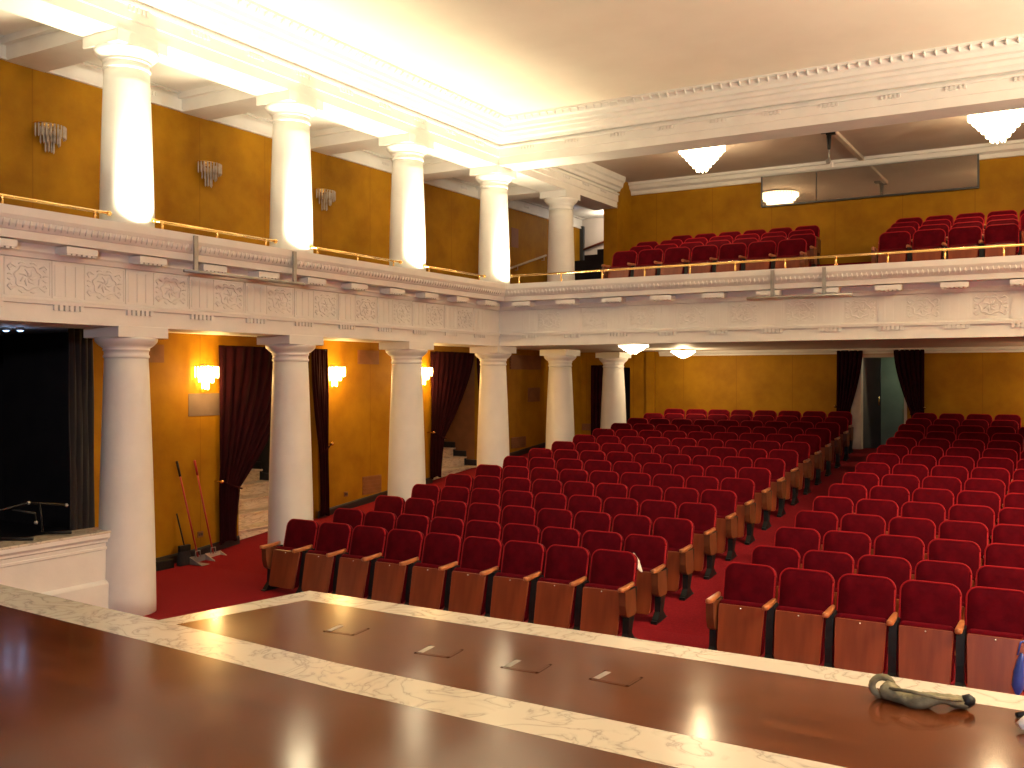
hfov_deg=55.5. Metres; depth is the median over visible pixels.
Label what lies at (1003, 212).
seat
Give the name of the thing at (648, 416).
seat
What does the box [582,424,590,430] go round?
air vent
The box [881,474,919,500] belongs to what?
seat
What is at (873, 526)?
seat
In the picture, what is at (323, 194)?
wall sconce
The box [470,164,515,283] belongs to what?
column
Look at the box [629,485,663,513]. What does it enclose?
seat
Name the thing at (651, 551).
seat
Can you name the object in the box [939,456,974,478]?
seat
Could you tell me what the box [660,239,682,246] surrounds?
seat
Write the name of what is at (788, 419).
seat
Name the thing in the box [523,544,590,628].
seat
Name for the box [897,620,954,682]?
seat cushion
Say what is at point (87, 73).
trim
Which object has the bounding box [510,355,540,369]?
air vent
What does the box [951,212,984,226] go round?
seat
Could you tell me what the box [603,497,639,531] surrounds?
seat
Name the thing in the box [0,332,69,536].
wall
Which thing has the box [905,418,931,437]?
seat
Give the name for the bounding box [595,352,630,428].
column
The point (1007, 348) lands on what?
trim
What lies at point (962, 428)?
seat
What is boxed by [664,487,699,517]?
seat
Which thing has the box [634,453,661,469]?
seat
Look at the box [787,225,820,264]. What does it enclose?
seat
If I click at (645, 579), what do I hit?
seat cushion
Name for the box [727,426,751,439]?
seat
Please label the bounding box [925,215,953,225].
seat
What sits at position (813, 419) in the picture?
seat
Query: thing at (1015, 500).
seat
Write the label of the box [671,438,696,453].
seat
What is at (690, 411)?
seat
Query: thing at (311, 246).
brass rail
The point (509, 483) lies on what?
seat
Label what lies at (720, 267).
seat cushion
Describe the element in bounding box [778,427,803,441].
seat
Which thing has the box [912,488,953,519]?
seat
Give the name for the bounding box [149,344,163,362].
air vent
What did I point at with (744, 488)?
seat
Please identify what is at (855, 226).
wall
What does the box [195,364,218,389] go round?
wall sconce
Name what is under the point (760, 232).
seat
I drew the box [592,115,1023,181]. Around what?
ceiling
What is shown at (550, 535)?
seat
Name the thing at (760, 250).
seat
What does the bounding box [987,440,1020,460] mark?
seat
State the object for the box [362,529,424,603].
seat
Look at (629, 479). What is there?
seat
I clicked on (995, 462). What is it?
seat
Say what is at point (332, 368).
wall sconce
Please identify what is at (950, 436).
seat
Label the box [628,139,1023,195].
trim
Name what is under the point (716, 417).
seat
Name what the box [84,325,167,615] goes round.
column
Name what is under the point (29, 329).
ceiling
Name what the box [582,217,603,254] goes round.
wall
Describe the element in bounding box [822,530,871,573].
seat
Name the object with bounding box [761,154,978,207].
window
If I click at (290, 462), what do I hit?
column
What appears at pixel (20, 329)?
light
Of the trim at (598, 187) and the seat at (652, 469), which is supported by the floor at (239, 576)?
the seat at (652, 469)
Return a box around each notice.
[188,393,219,415]
[511,227,517,247]
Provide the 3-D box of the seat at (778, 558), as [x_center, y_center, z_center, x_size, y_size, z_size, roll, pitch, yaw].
[2.735,2.214,10.371,0.578,0.917,0.586,0,0,30]
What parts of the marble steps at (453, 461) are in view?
stepped skirting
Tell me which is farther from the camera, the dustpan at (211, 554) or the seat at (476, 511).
the dustpan at (211, 554)
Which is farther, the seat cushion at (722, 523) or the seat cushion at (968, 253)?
the seat cushion at (968, 253)
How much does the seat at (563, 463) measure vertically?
0.917 m
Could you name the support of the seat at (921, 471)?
on the floor at (239, 576)
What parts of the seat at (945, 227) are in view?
backrest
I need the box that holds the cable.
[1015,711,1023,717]
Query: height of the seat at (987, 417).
0.917 m
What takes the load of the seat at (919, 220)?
on the floor at (1020, 253)
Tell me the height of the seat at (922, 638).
0.917 m
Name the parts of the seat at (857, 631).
armrest, backrest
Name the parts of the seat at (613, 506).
backrest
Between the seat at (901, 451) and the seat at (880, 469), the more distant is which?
the seat at (901, 451)
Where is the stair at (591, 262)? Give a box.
[575,249,603,279]
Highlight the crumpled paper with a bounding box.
[1016,716,1023,729]
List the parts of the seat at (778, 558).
backrest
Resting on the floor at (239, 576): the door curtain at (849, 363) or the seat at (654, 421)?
the seat at (654, 421)
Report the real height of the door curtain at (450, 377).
2.621 m
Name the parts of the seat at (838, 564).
backrest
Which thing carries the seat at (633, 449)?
on the floor at (239, 576)
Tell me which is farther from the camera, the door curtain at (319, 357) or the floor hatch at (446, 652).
the door curtain at (319, 357)
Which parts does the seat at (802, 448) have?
backrest, panel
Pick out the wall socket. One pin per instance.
(199, 534)
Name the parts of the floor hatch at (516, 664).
pull plate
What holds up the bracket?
hanging from the ceiling at (951, 131)
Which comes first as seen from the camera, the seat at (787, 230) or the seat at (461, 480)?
the seat at (461, 480)
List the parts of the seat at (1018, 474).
backrest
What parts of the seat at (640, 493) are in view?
backrest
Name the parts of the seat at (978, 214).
backrest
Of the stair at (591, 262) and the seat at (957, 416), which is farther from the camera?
the stair at (591, 262)
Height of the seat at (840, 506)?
0.917 m
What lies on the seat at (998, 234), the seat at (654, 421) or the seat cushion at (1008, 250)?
the seat cushion at (1008, 250)
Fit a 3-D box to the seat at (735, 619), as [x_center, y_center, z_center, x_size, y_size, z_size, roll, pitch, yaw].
[2.265,2.252,9.574,0.578,0.917,0.586,0,0,30]
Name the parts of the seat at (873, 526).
backrest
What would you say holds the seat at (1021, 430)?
on the floor at (239, 576)
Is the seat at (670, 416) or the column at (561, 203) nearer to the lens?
the column at (561, 203)
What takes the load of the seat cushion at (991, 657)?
on the seat at (990, 635)
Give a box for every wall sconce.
[33,121,66,153]
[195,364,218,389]
[196,160,221,187]
[315,188,335,210]
[328,365,345,385]
[422,366,432,384]
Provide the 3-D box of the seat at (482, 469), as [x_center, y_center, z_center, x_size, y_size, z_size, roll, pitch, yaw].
[-0.509,1.844,16.573,0.568,0.917,0.586,0,0,30]
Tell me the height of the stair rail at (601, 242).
0.558 m
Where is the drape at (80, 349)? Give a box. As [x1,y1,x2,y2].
[68,328,94,530]
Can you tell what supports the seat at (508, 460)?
on the floor at (239, 576)
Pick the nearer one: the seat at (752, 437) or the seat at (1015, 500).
the seat at (1015, 500)
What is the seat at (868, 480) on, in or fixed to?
on the floor at (239, 576)
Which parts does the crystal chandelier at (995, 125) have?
ceiling plate, lamp shade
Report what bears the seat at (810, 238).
on the floor
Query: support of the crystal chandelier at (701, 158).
hanging from the ceiling at (951, 131)
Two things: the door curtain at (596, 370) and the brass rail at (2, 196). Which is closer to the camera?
the brass rail at (2, 196)
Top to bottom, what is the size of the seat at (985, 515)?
0.917 m
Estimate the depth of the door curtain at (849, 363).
22.39 m
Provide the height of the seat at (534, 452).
0.917 m
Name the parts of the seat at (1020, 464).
backrest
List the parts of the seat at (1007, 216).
backrest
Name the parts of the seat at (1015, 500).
backrest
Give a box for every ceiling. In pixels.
[0,9,603,218]
[0,323,1023,352]
[252,0,1023,114]
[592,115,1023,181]
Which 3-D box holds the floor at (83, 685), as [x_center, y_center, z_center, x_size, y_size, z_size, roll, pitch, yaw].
[-2.554,2.164,2.971,15.400,1.170,8.500,0,0,30]
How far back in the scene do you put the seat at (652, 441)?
19.05 m
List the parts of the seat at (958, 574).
backrest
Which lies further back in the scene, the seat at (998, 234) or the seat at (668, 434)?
the seat at (668, 434)
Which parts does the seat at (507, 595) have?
armrest, backrest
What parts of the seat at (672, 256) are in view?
backrest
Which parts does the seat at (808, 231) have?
backrest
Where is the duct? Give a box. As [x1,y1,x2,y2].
[833,131,863,160]
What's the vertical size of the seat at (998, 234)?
0.917 m
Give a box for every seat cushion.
[275,546,302,587]
[307,550,335,592]
[341,554,370,597]
[377,558,408,602]
[414,563,446,608]
[453,567,487,614]
[495,572,530,620]
[538,577,576,627]
[580,583,622,634]
[610,265,630,276]
[635,264,656,275]
[637,567,654,612]
[662,262,683,273]
[668,547,682,589]
[689,260,711,272]
[694,530,706,568]
[716,599,766,654]
[717,259,740,270]
[717,515,727,551]
[737,502,746,535]
[746,257,770,268]
[755,490,763,522]
[771,479,778,509]
[773,606,825,663]
[776,255,799,257]
[785,470,791,498]
[833,613,887,672]
[878,248,906,261]
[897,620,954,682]
[913,246,941,259]
[948,244,978,257]
[965,629,1023,691]
[985,241,1015,254]
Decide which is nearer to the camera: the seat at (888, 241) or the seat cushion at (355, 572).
the seat cushion at (355, 572)
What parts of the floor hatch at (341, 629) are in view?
pull plate, lid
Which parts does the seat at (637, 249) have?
backrest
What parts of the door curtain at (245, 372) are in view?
tieback cord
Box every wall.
[0,59,580,557]
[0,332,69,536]
[256,356,308,472]
[444,354,474,459]
[581,351,1023,434]
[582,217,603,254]
[604,156,1023,266]
[624,367,629,422]
[868,357,903,444]
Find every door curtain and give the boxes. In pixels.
[214,345,272,544]
[311,349,333,515]
[427,351,473,478]
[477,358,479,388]
[591,365,602,434]
[833,350,862,411]
[893,349,925,417]
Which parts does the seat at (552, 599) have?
armrest, backrest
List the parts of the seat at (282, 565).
panel, armrest, backrest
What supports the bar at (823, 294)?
hanging from the balcony
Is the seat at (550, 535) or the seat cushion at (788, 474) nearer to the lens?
the seat at (550, 535)
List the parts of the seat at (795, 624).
armrest, backrest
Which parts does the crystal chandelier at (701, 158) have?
lamp shade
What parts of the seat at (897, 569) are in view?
backrest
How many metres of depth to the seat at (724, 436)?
19.30 m
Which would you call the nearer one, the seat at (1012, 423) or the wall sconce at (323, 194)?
the wall sconce at (323, 194)
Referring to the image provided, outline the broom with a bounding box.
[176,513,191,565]
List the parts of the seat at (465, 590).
armrest, backrest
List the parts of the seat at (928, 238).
backrest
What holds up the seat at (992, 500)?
on the floor at (239, 576)
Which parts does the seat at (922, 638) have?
armrest, backrest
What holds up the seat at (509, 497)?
on the floor at (239, 576)
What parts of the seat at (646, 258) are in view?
backrest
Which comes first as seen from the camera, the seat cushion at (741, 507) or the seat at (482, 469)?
the seat cushion at (741, 507)
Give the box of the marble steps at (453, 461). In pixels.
[433,441,476,479]
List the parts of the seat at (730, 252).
backrest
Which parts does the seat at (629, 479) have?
backrest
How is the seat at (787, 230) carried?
on the floor at (1020, 253)
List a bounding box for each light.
[1,327,10,331]
[16,327,24,331]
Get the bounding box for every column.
[83,27,167,227]
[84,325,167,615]
[256,89,322,252]
[257,334,323,544]
[379,132,433,270]
[379,341,433,501]
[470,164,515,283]
[470,346,515,466]
[540,189,579,281]
[540,349,579,449]
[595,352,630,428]
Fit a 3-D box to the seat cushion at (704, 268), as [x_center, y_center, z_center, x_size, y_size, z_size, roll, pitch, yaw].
[3.514,-2.059,18.202,0.454,0.493,0.183,0,0,30]
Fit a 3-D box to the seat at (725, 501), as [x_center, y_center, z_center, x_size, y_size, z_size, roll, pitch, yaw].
[2.820,1.947,13.539,0.620,0.917,0.586,0,0,30]
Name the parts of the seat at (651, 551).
backrest, armrest, panel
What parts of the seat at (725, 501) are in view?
backrest, armrest, panel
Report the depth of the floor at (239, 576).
12.77 m
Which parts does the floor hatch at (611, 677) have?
pull plate, lid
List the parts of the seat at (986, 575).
backrest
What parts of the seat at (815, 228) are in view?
backrest, panel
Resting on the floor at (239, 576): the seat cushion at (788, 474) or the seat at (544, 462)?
the seat at (544, 462)
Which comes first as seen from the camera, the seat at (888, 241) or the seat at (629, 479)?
the seat at (629, 479)
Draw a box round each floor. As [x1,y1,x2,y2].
[0,584,1023,767]
[143,448,1023,695]
[817,253,1020,266]
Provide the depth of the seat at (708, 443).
18.50 m
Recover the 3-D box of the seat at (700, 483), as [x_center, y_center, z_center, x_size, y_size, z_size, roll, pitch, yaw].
[2.781,1.857,14.636,0.565,0.917,0.586,0,0,30]
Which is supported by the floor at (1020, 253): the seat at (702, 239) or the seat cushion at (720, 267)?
the seat at (702, 239)
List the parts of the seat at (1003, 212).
backrest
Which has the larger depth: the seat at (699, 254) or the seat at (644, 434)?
the seat at (644, 434)
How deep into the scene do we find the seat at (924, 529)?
11.48 m
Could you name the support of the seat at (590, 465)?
on the floor at (239, 576)
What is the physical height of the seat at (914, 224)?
0.917 m
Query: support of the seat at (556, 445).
on the floor at (239, 576)
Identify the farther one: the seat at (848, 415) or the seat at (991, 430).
the seat at (848, 415)
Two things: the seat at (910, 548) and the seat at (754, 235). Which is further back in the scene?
the seat at (754, 235)
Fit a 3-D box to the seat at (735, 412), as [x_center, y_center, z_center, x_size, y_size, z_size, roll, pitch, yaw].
[5.309,1.066,22.803,0.580,0.917,0.586,0,0,30]
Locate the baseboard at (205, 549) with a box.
[156,434,581,563]
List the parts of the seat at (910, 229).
backrest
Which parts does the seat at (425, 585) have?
armrest, backrest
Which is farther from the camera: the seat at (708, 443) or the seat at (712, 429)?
the seat at (712, 429)
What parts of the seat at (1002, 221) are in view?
backrest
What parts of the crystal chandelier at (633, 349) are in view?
lamp shade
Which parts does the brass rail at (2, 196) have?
post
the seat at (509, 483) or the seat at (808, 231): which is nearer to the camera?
the seat at (509, 483)
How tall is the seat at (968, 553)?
0.917 m
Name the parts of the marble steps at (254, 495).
stepped skirting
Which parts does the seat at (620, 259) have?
panel, backrest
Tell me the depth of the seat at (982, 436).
17.86 m
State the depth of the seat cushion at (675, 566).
11.70 m
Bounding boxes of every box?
[0,527,110,607]
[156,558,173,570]
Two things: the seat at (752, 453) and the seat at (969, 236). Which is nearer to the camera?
the seat at (969, 236)
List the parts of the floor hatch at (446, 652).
pull plate, lid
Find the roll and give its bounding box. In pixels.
[868,673,975,709]
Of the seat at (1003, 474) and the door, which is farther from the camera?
the door
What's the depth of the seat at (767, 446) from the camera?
17.95 m
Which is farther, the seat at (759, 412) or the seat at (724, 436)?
the seat at (759, 412)
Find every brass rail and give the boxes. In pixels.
[0,193,111,217]
[151,218,277,245]
[309,245,401,265]
[423,265,485,279]
[510,243,1023,282]
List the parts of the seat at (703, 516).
backrest, armrest, panel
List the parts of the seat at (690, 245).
backrest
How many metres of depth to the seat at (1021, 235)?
17.15 m
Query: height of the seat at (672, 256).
0.917 m
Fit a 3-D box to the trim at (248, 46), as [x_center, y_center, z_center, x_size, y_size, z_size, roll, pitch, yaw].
[-3.576,-4.395,12.520,0.997,0.790,14.000,0,0,30]
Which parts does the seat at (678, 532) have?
backrest, armrest, panel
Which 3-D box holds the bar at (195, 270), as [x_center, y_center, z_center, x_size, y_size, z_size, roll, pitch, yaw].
[-3.277,-1.516,12.081,0.044,0.441,1.990,0,0,30]
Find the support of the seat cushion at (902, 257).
on the seat at (888, 241)
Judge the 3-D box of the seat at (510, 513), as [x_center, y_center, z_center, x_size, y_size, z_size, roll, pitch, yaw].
[-0.011,2.113,13.061,0.572,0.917,0.586,0,0,30]
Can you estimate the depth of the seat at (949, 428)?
19.02 m
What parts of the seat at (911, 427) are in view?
backrest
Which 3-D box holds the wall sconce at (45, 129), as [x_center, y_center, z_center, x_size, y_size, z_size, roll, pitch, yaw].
[-5.907,-3.166,12.521,0.248,0.388,0.432,0,0,30]
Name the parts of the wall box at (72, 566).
marble sill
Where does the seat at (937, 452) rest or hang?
on the floor at (239, 576)
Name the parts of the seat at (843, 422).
backrest, panel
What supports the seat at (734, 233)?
on the floor at (1020, 253)
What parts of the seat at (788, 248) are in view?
backrest, panel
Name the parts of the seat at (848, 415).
backrest, panel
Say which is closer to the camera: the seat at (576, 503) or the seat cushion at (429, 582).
the seat cushion at (429, 582)
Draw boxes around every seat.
[260,519,319,590]
[292,522,352,592]
[326,525,387,597]
[332,508,364,528]
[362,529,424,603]
[363,511,396,532]
[373,495,404,517]
[395,514,430,536]
[399,532,462,609]
[403,498,435,520]
[411,484,440,504]
[429,517,465,541]
[434,500,468,523]
[438,536,503,615]
[440,486,470,506]
[445,473,473,491]
[464,520,502,540]
[466,502,501,524]
[469,488,501,505]
[472,475,501,490]
[475,464,502,478]
[480,540,545,621]
[501,477,531,494]
[501,490,534,510]
[501,505,537,527]
[501,523,540,544]
[502,456,528,468]
[502,466,530,481]
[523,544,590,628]
[528,448,553,461]
[529,457,555,470]
[530,467,558,483]
[531,479,562,496]
[534,492,567,512]
[536,508,573,533]
[540,526,581,551]
[551,441,575,452]
[553,449,579,462]
[556,458,583,474]
[559,469,588,486]
[563,481,595,500]
[567,495,602,517]
[569,549,637,638]
[572,434,595,444]
[573,511,611,540]
[576,442,600,456]
[579,450,605,463]
[581,530,623,573]
[584,460,612,475]
[589,470,619,491]
[592,428,614,439]
[595,483,628,503]
[596,435,619,445]
[601,250,637,278]
[601,443,626,456]
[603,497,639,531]
[606,451,633,469]
[610,423,631,432]
[612,461,641,477]
[612,514,651,550]
[615,429,637,441]
[620,436,644,451]
[620,472,651,497]
[624,534,667,624]
[627,249,663,276]
[627,418,648,428]
[627,444,652,456]
[629,245,652,262]
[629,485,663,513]
[633,423,654,435]
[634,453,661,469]
[636,241,658,248]
[639,430,661,442]
[639,499,677,531]
[642,462,672,480]
[643,413,663,421]
[645,437,670,449]
[649,418,670,427]
[652,474,684,500]
[652,517,693,600]
[653,445,679,461]
[654,244,677,262]
[654,247,690,275]
[655,424,677,436]
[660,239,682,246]
[662,454,691,468]
[663,430,686,441]
[664,408,684,415]
[664,413,684,422]
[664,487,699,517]
[671,235,692,242]
[671,419,692,430]
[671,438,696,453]
[673,464,703,485]
[678,502,717,579]
[679,425,701,436]
[680,242,703,261]
[681,245,718,273]
[681,446,708,463]
[684,237,707,244]
[685,409,706,417]
[685,414,706,422]
[685,476,719,502]
[687,431,711,445]
[692,455,721,475]
[693,419,715,430]
[694,233,716,241]
[698,439,723,451]
[700,489,737,560]
[702,425,726,438]
[705,465,736,489]
[705,562,776,656]
[706,240,730,259]
[707,414,728,423]
[708,409,729,418]
[709,235,733,242]
[709,243,746,271]
[709,447,737,463]
[713,432,737,446]
[716,420,739,430]
[719,231,740,239]
[720,477,755,544]
[722,456,752,477]
[725,440,751,453]
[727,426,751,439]
[729,415,751,424]
[731,410,752,418]
[733,238,757,255]
[735,233,759,240]
[738,448,767,466]
[738,467,771,529]
[739,241,776,270]
[739,433,764,447]
[740,420,763,430]
[743,229,766,239]
[751,545,800,602]
[752,415,774,425]
[752,427,776,440]
[753,440,780,456]
[754,410,776,420]
[754,458,785,516]
[760,236,785,256]
[761,231,786,238]
[762,568,834,665]
[764,421,788,433]
[766,434,792,448]
[768,449,799,505]
[769,227,792,237]
[769,238,807,268]
[774,526,820,568]
[776,416,798,425]
[778,410,801,420]
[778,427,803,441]
[782,441,810,494]
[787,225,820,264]
[788,229,814,238]
[789,233,817,266]
[789,421,813,434]
[794,434,821,484]
[794,510,838,549]
[800,416,822,427]
[802,411,826,421]
[802,550,854,609]
[805,428,831,475]
[812,496,853,530]
[815,422,840,467]
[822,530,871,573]
[822,573,896,673]
[824,416,849,460]
[828,411,853,453]
[828,483,867,513]
[840,513,885,554]
[842,472,879,498]
[855,462,889,485]
[855,499,898,533]
[857,555,911,646]
[866,453,899,473]
[869,486,909,516]
[871,231,910,262]
[873,534,924,579]
[876,445,908,463]
[878,226,915,245]
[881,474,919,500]
[886,437,916,453]
[886,580,961,684]
[888,517,935,559]
[890,221,918,230]
[892,464,928,487]
[894,430,923,445]
[895,217,922,226]
[898,424,924,437]
[901,501,945,538]
[902,454,936,475]
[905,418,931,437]
[906,229,945,260]
[910,446,943,464]
[911,224,948,241]
[912,413,937,424]
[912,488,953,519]
[914,560,971,655]
[918,438,949,455]
[921,219,950,229]
[922,476,961,504]
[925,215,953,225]
[926,431,955,446]
[927,425,954,432]
[927,538,980,586]
[931,465,968,490]
[933,419,959,434]
[938,520,987,565]
[939,413,964,424]
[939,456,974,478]
[942,226,981,259]
[946,221,983,243]
[946,447,979,466]
[948,504,994,544]
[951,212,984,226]
[952,439,984,457]
[953,217,983,224]
[954,586,1023,695]
[956,425,984,439]
[956,490,1000,525]
[958,432,989,448]
[961,419,988,432]
[964,478,1005,509]
[965,565,1023,667]
[966,414,992,426]
[971,467,1009,494]
[975,543,1023,578]
[977,457,1013,481]
[979,223,1019,256]
[982,219,1018,241]
[982,448,1017,470]
[984,210,1017,228]
[984,214,1017,229]
[986,426,1015,441]
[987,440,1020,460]
[990,420,1018,432]
[991,433,1023,451]
[991,524,1023,544]
[994,414,1020,427]
[997,493,1023,523]
[998,507,1023,524]
[1002,480,1023,506]
[1007,469,1023,493]
[1011,459,1023,481]
[1015,450,1023,469]
[1018,214,1023,254]
[1018,427,1023,437]
[1019,209,1023,226]
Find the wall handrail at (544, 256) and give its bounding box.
[510,255,546,269]
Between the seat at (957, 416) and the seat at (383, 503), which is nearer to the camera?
the seat at (383, 503)
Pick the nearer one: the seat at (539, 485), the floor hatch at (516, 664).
the floor hatch at (516, 664)
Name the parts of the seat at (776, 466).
backrest, panel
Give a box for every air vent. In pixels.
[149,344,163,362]
[358,350,378,363]
[362,474,380,494]
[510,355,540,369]
[511,436,525,448]
[528,388,539,401]
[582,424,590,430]
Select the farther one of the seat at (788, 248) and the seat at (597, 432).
the seat at (597, 432)
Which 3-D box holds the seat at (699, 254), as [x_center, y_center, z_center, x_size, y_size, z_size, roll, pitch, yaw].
[3.546,-2.170,18.305,0.568,0.917,0.586,0,0,30]
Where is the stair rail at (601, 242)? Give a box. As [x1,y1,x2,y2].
[583,241,603,249]
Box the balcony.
[499,255,1023,346]
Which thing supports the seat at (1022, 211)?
on the floor at (1020, 253)
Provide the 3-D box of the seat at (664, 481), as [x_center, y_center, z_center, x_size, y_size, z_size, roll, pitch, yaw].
[2.311,1.855,14.912,0.565,0.917,0.586,0,0,30]
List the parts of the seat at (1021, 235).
backrest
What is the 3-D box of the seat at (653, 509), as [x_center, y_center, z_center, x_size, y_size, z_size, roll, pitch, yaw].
[1.871,2.032,13.025,0.570,0.917,0.586,0,0,30]
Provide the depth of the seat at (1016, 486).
13.41 m
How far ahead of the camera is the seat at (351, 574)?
11.98 m
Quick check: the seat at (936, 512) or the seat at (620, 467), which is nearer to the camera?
the seat at (936, 512)
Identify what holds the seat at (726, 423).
on the floor at (239, 576)
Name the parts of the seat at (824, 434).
backrest, panel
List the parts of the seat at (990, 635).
armrest, backrest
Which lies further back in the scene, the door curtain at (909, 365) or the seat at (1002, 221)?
the door curtain at (909, 365)
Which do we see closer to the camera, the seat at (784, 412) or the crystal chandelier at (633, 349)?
the crystal chandelier at (633, 349)
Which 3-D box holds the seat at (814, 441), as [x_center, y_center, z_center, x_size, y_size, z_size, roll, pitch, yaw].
[5.537,1.424,18.377,0.604,0.917,0.586,0,0,30]
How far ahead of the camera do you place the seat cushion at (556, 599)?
10.43 m
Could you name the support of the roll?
on the floor at (83, 685)
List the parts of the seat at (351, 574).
armrest, backrest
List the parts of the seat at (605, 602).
armrest, backrest, armrest, panel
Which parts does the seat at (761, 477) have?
backrest, armrest, panel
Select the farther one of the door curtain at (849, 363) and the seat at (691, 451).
the door curtain at (849, 363)
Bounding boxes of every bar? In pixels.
[183,235,304,285]
[747,267,852,299]
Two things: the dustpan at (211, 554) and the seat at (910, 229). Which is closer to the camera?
the dustpan at (211, 554)
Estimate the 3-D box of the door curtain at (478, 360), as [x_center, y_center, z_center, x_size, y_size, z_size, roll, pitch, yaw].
[-0.606,0.555,21.560,0.190,2.480,0.477,0,0,24]
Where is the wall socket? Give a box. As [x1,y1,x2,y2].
[197,531,202,537]
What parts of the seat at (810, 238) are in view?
backrest, panel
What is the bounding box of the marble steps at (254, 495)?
[239,462,268,539]
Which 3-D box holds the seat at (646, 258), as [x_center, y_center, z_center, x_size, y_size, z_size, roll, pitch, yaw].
[2.602,-2.174,18.861,0.568,0.917,0.586,0,0,30]
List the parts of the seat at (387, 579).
armrest, backrest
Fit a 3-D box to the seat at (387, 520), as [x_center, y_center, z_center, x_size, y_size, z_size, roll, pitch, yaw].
[-1.904,2.194,13.104,0.574,0.917,0.586,0,0,30]
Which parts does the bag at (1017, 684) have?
handle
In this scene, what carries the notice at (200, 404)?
attached to the wall at (357, 221)
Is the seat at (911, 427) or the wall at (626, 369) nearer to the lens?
the seat at (911, 427)
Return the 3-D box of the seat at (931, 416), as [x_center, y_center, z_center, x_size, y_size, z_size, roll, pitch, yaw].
[8.759,1.081,20.770,0.552,0.917,0.586,0,0,30]
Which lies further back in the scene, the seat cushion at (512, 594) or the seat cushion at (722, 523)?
the seat cushion at (722, 523)
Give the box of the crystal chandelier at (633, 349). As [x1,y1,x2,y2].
[618,345,648,353]
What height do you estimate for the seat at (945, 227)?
0.917 m
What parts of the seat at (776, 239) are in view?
backrest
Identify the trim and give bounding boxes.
[0,0,505,167]
[0,35,584,228]
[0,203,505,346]
[511,162,625,210]
[580,226,584,259]
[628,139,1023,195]
[658,346,1023,355]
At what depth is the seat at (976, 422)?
19.53 m
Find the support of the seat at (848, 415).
on the floor at (239, 576)
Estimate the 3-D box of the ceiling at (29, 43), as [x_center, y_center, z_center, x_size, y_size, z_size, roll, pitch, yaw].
[-2.304,-4.239,17.169,2.130,0.370,19.300,0,0,30]
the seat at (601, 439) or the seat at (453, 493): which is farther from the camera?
the seat at (601, 439)
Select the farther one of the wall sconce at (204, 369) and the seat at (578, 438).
the seat at (578, 438)
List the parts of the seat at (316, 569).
armrest, backrest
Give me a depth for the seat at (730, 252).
18.05 m
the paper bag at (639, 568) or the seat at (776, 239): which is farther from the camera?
the seat at (776, 239)
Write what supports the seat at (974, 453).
on the floor at (239, 576)
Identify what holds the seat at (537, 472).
on the floor at (239, 576)
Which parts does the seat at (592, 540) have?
backrest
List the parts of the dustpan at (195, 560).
handle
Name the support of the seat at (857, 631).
on the floor at (239, 576)
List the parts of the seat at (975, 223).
backrest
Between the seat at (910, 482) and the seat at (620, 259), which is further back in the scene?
the seat at (620, 259)
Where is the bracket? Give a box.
[821,132,835,167]
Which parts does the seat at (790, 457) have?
backrest, panel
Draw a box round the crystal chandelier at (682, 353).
[671,349,695,357]
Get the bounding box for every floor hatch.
[323,624,369,634]
[414,645,462,657]
[500,659,551,672]
[589,670,642,686]
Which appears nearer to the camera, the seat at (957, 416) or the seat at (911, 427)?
the seat at (911, 427)
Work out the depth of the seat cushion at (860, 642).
8.85 m
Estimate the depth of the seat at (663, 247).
19.79 m
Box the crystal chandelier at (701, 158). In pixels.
[678,145,725,172]
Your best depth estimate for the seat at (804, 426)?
20.37 m
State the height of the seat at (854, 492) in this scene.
0.917 m
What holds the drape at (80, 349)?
hanging from the ceiling at (29, 329)
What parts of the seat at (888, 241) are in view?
panel, backrest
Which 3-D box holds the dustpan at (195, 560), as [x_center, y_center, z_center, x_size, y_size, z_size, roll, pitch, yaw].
[-4.658,1.888,14.359,0.508,1.511,0.348,0,0,30]
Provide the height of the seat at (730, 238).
0.917 m
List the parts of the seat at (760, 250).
backrest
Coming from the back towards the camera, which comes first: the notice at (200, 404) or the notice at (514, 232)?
the notice at (514, 232)
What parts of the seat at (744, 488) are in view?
backrest, armrest, panel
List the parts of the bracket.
mounting plate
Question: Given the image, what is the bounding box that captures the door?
[851,354,906,448]
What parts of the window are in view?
pane, pane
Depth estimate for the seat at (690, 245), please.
19.50 m
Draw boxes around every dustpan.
[176,461,214,565]
[193,460,225,559]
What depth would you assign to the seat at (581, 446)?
18.80 m
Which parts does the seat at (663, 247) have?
backrest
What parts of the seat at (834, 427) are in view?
backrest, panel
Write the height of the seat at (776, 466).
0.917 m
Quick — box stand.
[0,501,71,540]
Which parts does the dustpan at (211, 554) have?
handle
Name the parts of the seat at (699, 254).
backrest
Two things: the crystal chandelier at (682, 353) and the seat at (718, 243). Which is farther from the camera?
the crystal chandelier at (682, 353)
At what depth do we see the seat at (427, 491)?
15.06 m
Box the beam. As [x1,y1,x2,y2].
[499,33,1023,170]
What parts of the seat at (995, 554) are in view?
backrest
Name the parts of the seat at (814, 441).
backrest, panel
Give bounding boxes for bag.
[633,553,642,571]
[1011,640,1023,694]
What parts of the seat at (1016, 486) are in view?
backrest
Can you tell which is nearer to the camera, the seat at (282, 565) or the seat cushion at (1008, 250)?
the seat at (282, 565)
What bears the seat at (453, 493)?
on the floor at (239, 576)
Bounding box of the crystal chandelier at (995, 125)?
[967,108,1023,143]
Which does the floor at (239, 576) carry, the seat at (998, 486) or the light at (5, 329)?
the seat at (998, 486)
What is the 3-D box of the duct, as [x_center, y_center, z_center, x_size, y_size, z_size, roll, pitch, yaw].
[6.666,-4.709,19.263,0.100,0.070,2.660,0,0,30]
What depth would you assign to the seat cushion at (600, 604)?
10.17 m
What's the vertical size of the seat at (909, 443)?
0.917 m
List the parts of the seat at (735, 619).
armrest, panel, backrest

